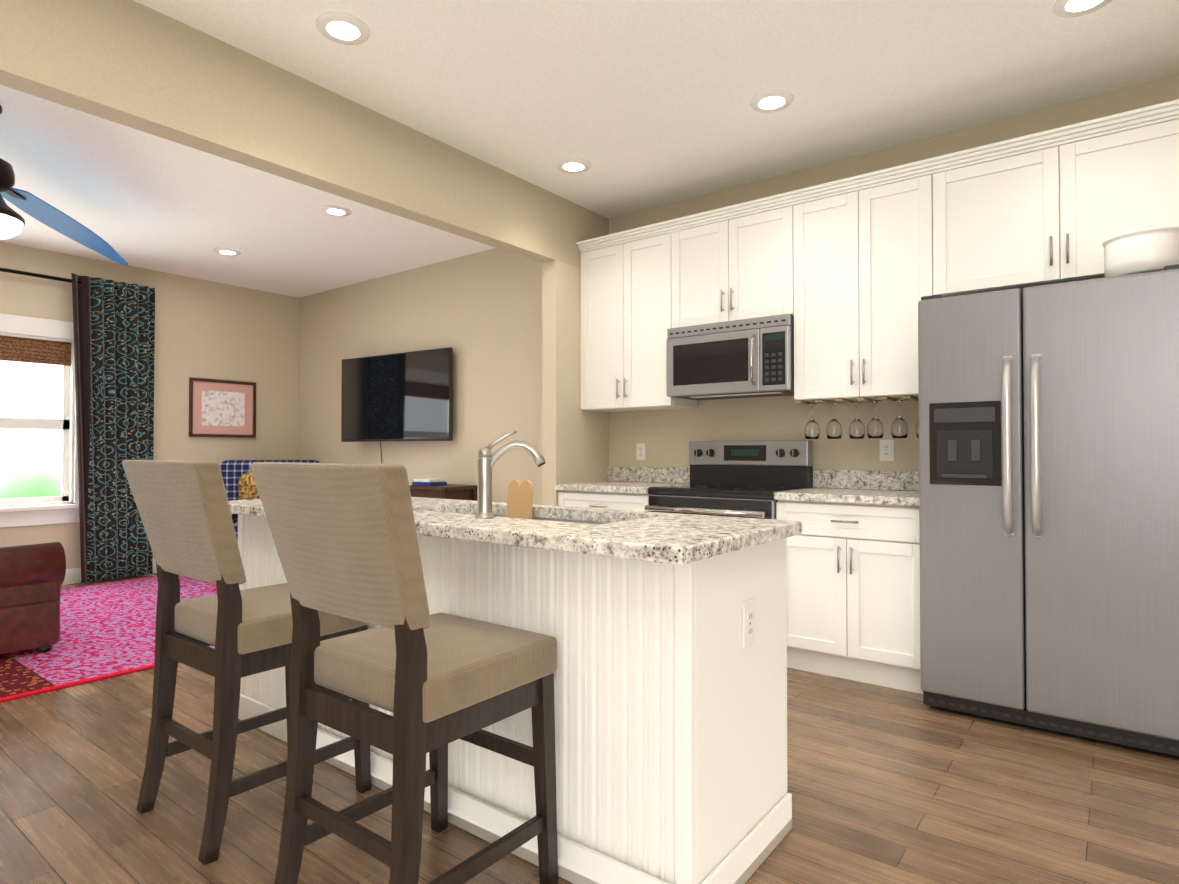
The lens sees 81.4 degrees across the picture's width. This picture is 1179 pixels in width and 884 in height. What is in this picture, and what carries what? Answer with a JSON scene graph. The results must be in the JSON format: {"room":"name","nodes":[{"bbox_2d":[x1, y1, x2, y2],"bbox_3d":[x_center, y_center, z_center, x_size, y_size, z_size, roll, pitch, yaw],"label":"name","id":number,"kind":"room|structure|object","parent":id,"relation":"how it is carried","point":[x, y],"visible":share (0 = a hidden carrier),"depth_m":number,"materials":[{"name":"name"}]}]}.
{"room":"kitchen and living room","nodes":[
{"label":"kitchen and living room","id":0,"kind":"room"},
{"bbox_2d":[0,241,299,568],"bbox_3d":[-5.576,-0.216,4.478,0.150,2.810,7.650,-1,-1,37],"label":"wall","id":1,"kind":"structure","parent":0,"point":[206,329],"depth_m":6.62,"materials":[{"name":"paint"}]},
{"bbox_2d":[0,313,79,527],"bbox_3d":[-4.826,-0.173,5.390,0.210,1.710,1.510,-1,-1,37],"label":"window","id":2,"kind":"structure","parent":1,"relation":"in","point":[29,511],"depth_m":5.76,"materials":[{"name":"white"}]},
{"bbox_2d":[0,335,70,365],"bbox_3d":[-4.829,-0.768,5.400,0.024,0.216,1.226,-1,-1,37],"label":"window shade","id":3,"kind":"object","parent":2,"relation":"attached to","point":[19,349],"visible":0.92,"depth_m":5.68,"materials":[{"name":"brown wicker"}]},
{"bbox_2d":[0,267,154,582],"bbox_3d":[-4.798,-0.121,5.207,0.194,2.600,2.645,-1,-1,37],"label":"drape","id":4,"kind":"object","parent":1,"relation":"attached to","point":[114,334],"visible":0.83,"depth_m":5.96,"materials":[{"name":"black fabric"}]},
{"bbox_2d":[62,559,156,584],"bbox_3d":[-5.513,1.123,4.404,0.018,0.130,7.700,-1,-1,37],"label":"baseboard","id":5,"kind":"structure","parent":1,"relation":"attached to","point":[72,575],"depth_m":5.84,"materials":[{"name":"white wood"}]},
{"bbox_2d":[189,377,255,437],"bbox_3d":[-3.652,-0.333,6.842,0.028,0.570,0.640,-1,-1,37],"label":"picture frame","id":6,"kind":"object","parent":1,"relation":"attached to","point":[222,408],"visible":1,"depth_m":6.83,"materials":[{"name":"brown wood"}]},
{"bbox_2d":[542,260,608,505],"bbox_3d":[-0.087,0.002,4.740,0.120,2.380,0.590,-1,-1,37],"label":"wall","id":7,"kind":"structure","parent":0,"point":[575,443],"depth_m":4.55,"materials":[{"name":"paint"}]},
{"bbox_2d":[0,573,1178,883],"bbox_3d":[-1.670,1.196,1.458,10.000,0.100,8.000,-1,-1,37],"label":"floor","id":8,"kind":"structure","parent":0,"point":[886,785],"depth_m":2.19,"materials":[{"name":"brown wood"}]},
{"bbox_2d":[0,575,216,702],"bbox_3d":[-3.087,1.187,4.812,2.830,0.012,2.540,-1,-1,37],"label":"rug","id":9,"kind":"object","parent":8,"relation":"on","point":[107,630],"visible":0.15,"depth_m":4.02,"materials":[{"name":"pink carpet"}]},
{"bbox_2d":[0,542,65,653],"bbox_3d":[-4.039,0.726,4.086,2.060,0.886,0.980,-1,-1,37],"label":"leather sofa","id":10,"kind":"object","parent":9,"relation":"on","point":[32,577],"visible":1,"depth_m":3.73,"materials":[{"name":"red leather"}]},
{"bbox_2d":[122,460,370,864],"bbox_3d":[-1.085,0.609,2.205,0.527,1.104,0.580,-1,-1,37],"label":"bar stool","id":11,"kind":"object","parent":8,"relation":"on","point":[183,507],"visible":0.79,"depth_m":2.02,"materials":[{"name":"beige fabric"}]},
{"bbox_2d":[220,460,319,541],"bbox_3d":[-3.037,0.688,6.464,0.900,1.030,0.840,0,-1,-19],"label":"plaid armchair","id":12,"kind":"object","parent":8,"relation":"on","point":[238,480],"visible":0.12,"depth_m":6.56,"materials":[{"name":"blue fabric"}]},
{"bbox_2d":[250,462,557,883],"bbox_3d":[-0.440,0.602,1.710,0.527,1.104,0.580,-1,-1,37],"label":"bar stool","id":13,"kind":"object","parent":8,"relation":"on","point":[345,537],"visible":1,"depth_m":1.57,"materials":[{"name":"beige fabric"}]},
{"bbox_2d":[409,478,477,500],"bbox_3d":[-1.237,0.758,5.703,0.530,0.897,0.395,-1,-1,37],"label":"console table","id":14,"kind":"object","parent":8,"relation":"on","point":[433,488],"visible":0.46,"depth_m":5.60,"materials":[{"name":"brown wood"}]},
{"bbox_2d":[238,517,791,883],"bbox_3d":[-0.454,0.724,2.496,2.223,0.874,0.623,-1,-1,37],"label":"kitchen island","id":15,"kind":"object","parent":8,"relation":"on","point":[670,701],"depth_m":1.79,"materials":[{"name":"white wood"}]},
{"bbox_2d":[228,497,801,568],"bbox_3d":[-0.476,0.265,2.477,2.270,0.040,0.730,-1,-1,37],"label":"island countertop","id":16,"kind":"structure","parent":15,"relation":"on","point":[653,538],"depth_m":1.88,"materials":[{"name":"beige stone"}]},
{"bbox_2d":[475,430,544,518],"bbox_3d":[-0.254,0.100,2.179,0.190,0.280,0.155,-1,-1,37],"label":"faucet","id":17,"kind":"object","parent":16,"relation":"on","point":[486,460],"visible":1,"depth_m":2.17,"materials":[{"name":"silver metal"}]},
{"bbox_2d":[456,509,619,520],"bbox_3d":[-0.211,0.375,2.386,0.904,0.207,0.394,-1,-1,37],"label":"sink","id":18,"kind":"object","parent":16,"relation":"in","point":[555,516],"depth_m":2.56,"materials":[{"name":"silver metal"}]},
{"bbox_2d":[506,480,533,518],"bbox_3d":[-0.271,0.312,2.621,0.120,0.330,0.045,-1,-1,37],"label":"cutting board","id":19,"kind":"object","parent":15,"relation":"on","point":[520,500],"visible":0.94,"depth_m":2.62,"materials":[{"name":"brown wood"}]},
{"bbox_2d":[742,599,755,647],"bbox_3d":[0.429,0.486,1.839,0.008,0.118,0.074,-1,-1,37],"label":"outlet","id":20,"kind":"object","parent":15,"relation":"attached to","point":[748,625],"visible":1,"depth_m":1.83,"materials":[{"name":"white plastic"}]},
{"bbox_2d":[558,490,651,511],"bbox_3d":[0.245,0.752,4.483,0.701,0.874,0.572,-1,-1,37],"label":"base cabinet","id":21,"kind":"object","parent":8,"relation":"on","point":[569,498],"depth_m":4.25,"materials":[{"name":"white wood"}]},
{"bbox_2d":[555,482,689,493],"bbox_3d":[0.237,0.293,4.479,0.702,0.039,0.600,-1,-1,37],"label":"countertop","id":22,"kind":"structure","parent":21,"relation":"on","point":[591,487],"depth_m":4.29,"materials":[{"name":"beige stone"}]},
{"bbox_2d":[645,440,812,519],"bbox_3d":[0.803,0.586,3.993,0.782,1.192,0.660,-1,-1,37],"label":"range","id":23,"kind":"object","parent":8,"relation":"on","point":[745,479],"visible":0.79,"depth_m":4.02,"materials":[{"name":"grey metal"}]},
{"bbox_2d":[776,502,922,693],"bbox_3d":[1.431,0.739,3.575,0.719,0.874,0.572,-1,-1,37],"label":"base cabinet","id":24,"kind":"object","parent":8,"relation":"on","point":[853,577],"depth_m":3.33,"materials":[{"name":"white wood"}]},
{"bbox_2d":[774,486,918,505],"bbox_3d":[1.422,0.280,3.570,0.719,0.039,0.600,-1,-1,37],"label":"countertop","id":25,"kind":"structure","parent":24,"relation":"on","point":[817,493],"depth_m":3.40,"materials":[{"name":"beige stone"}]},
{"bbox_2d":[918,264,1178,756],"bbox_3d":[2.000,0.263,2.969,0.922,1.808,0.796,-1,-1,37],"label":"refrigerator","id":26,"kind":"object","parent":8,"relation":"on","point":[1049,494],"visible":1,"depth_m":2.69,"materials":[{"name":"grey metal"}]},
{"bbox_2d":[1102,224,1178,276],"bbox_3d":[2.189,-0.750,2.698,0.272,0.208,0.272,-1,-1,37],"label":"bowl","id":27,"kind":"object","parent":26,"relation":"on","point":[1144,248],"visible":0.85,"depth_m":2.61,"materials":[{"name":"white ceramic"}]},
{"bbox_2d":[0,0,1178,297],"bbox_3d":[-1.670,-1.714,1.499,10.000,0.100,8.000,-1,-1,37],"label":"ceiling","id":28,"kind":"structure","parent":0,"point":[640,104],"depth_m":3.28,"materials":[{"name":"paint"}]},
{"bbox_2d":[0,105,127,264],"bbox_3d":[-2.937,-1.315,3.309,2.680,0.647,2.109,-1,-1,37],"label":"ceiling fan","id":29,"kind":"object","parent":28,"relation":"hanging from","point":[12,222],"visible":1,"depth_m":3.79,"materials":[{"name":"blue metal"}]},
{"bbox_2d":[214,248,240,255],"bbox_3d":[-3.047,-1.597,5.766,0.204,0.012,0.204,-1,-1,37],"label":"recessed light","id":30,"kind":"object","parent":28,"relation":"in","point":[228,252],"visible":0.96,"depth_m":5.74,"materials":[{"name":"white"}]},
{"bbox_2d":[0,0,608,267],"bbox_3d":[-2.249,-1.442,1.939,0.120,0.430,7.700,-1,-1,37],"label":"soffit","id":31,"kind":"structure","parent":28,"relation":"attached to","point":[136,65],"depth_m":2.94,"materials":[{"name":"paint"}]},
{"bbox_2d":[321,205,351,216],"bbox_3d":[-1.770,-1.611,4.787,0.204,0.012,0.204,-1,-1,37],"label":"recessed light","id":32,"kind":"object","parent":28,"relation":"in","point":[339,211],"visible":0.94,"depth_m":4.76,"materials":[{"name":"white"}]},
{"bbox_2d":[316,12,369,44],"bbox_3d":[-0.980,-1.640,2.727,0.204,0.012,0.204,-1,-1,37],"label":"recessed light","id":33,"kind":"object","parent":28,"relation":"in","point":[344,27],"visible":0.96,"depth_m":2.71,"materials":[{"name":"white"}]},
{"bbox_2d":[556,158,590,173],"bbox_3d":[-0.093,-1.622,4.031,0.204,0.012,0.204,-1,-1,37],"label":"recessed light","id":34,"kind":"object","parent":28,"relation":"in","point":[571,164],"visible":0.92,"depth_m":4.01,"materials":[{"name":"white"}]},
{"bbox_2d":[750,89,793,112],"bbox_3d":[0.875,-1.632,3.289,0.204,0.012,0.204,-1,-1,37],"label":"recessed light","id":35,"kind":"object","parent":28,"relation":"in","point":[771,100],"visible":0.98,"depth_m":3.27,"materials":[{"name":"white"}]},
{"bbox_2d":[1052,0,1111,17],"bbox_3d":[1.843,-1.643,2.547,0.204,0.012,0.204,-1,-1,37],"label":"recessed light","id":36,"kind":"object","parent":28,"relation":"in","point":[1061,8],"visible":0.98,"depth_m":2.58,"materials":[{"name":"white"}]},
{"bbox_2d":[296,74,1178,504],"bbox_3d":[0.718,-0.215,4.593,10.000,2.810,0.150,-1,-1,37],"label":"wall","id":37,"kind":"structure","parent":0,"point":[480,312],"depth_m":5.53,"materials":[{"name":"paint"}]},
{"bbox_2d":[341,347,452,463],"bbox_3d":[-1.774,0.029,6.277,1.447,1.670,0.201,-1,-1,37],"label":"screen","id":38,"kind":"object","parent":37,"relation":"attached to","point":[406,396],"visible":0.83,"depth_m":6.20,"materials":[{"name":"black glass"}]},
{"bbox_2d":[578,223,696,411],"bbox_3d":[0.347,-0.773,4.574,0.777,1.105,0.338,-1,-1,37],"label":"upper cabinet","id":39,"kind":"object","parent":37,"relation":"attached to","point":[630,294],"depth_m":4.43,"materials":[{"name":"white wood"}]},
{"bbox_2d":[636,443,645,459],"bbox_3d":[0.357,0.068,4.765,0.074,0.118,0.008,-1,-1,37],"label":"outlet","id":40,"kind":"object","parent":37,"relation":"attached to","point":[640,451],"visible":1,"depth_m":4.76,"materials":[{"name":"white plastic"}]},
{"bbox_2d":[680,195,795,326],"bbox_3d":[0.915,-1.015,4.143,0.776,0.634,0.338,-1,-1,37],"label":"upper cabinet","id":41,"kind":"object","parent":37,"relation":"attached to","point":[739,264],"depth_m":3.97,"materials":[{"name":"white wood"}]},
{"bbox_2d":[666,314,793,399],"bbox_3d":[0.880,-0.485,4.089,0.767,0.420,0.450,-1,-1,37],"label":"microwave","id":42,"kind":"object","parent":41,"relation":"attached to","point":[748,358],"visible":0.98,"depth_m":3.93,"materials":[{"name":"grey metal"}]},
{"bbox_2d":[607,466,918,489],"bbox_3d":[1.009,0.218,4.252,2.204,0.104,0.022,-1,-1,37],"label":"backsplash","id":43,"kind":"structure","parent":37,"relation":"attached to","point":[845,479],"depth_m":3.93,"materials":[{"name":"beige stone"}]},
{"bbox_2d":[793,159,951,402],"bbox_3d":[1.500,-0.785,3.691,0.819,1.105,0.338,-1,-1,37],"label":"upper cabinet","id":44,"kind":"object","parent":37,"relation":"attached to","point":[848,273],"depth_m":3.53,"materials":[{"name":"white wood"}]},
{"bbox_2d":[795,396,918,438],"bbox_3d":[1.502,-0.124,3.695,0.706,0.212,0.260,-1,-1,37],"label":"rack","id":45,"kind":"object","parent":44,"relation":"hanging from","point":[875,427],"visible":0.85,"depth_m":3.69,"materials":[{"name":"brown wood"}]},
{"bbox_2d":[880,440,893,460],"bbox_3d":[1.640,0.046,3.782,0.074,0.118,0.008,-1,-1,37],"label":"outlet","id":46,"kind":"object","parent":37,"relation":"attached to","point":[886,450],"visible":1,"depth_m":3.78,"materials":[{"name":"white plastic"}]},
{"bbox_2d":[948,107,1178,295],"bbox_3d":[2.185,-1.031,3.169,1.026,0.628,0.338,-1,-1,37],"label":"upper cabinet","id":47,"kind":"object","parent":37,"relation":"attached to","point":[1037,212],"depth_m":3.04,"materials":[{"name":"white wood"}]},
{"label":"outside","id":48,"kind":"structure","parent":0,"visible":0},
{"bbox_2d":[0,360,61,498],"bbox_3d":[-6.048,-0.785,6.335,0.050,5.000,9.270,-1,-1,37],"label":"window pane","id":49,"kind":"structure","parent":48,"point":[30,462],"depth_m":6.87,"materials":[{"name":"glass"}]}
]}

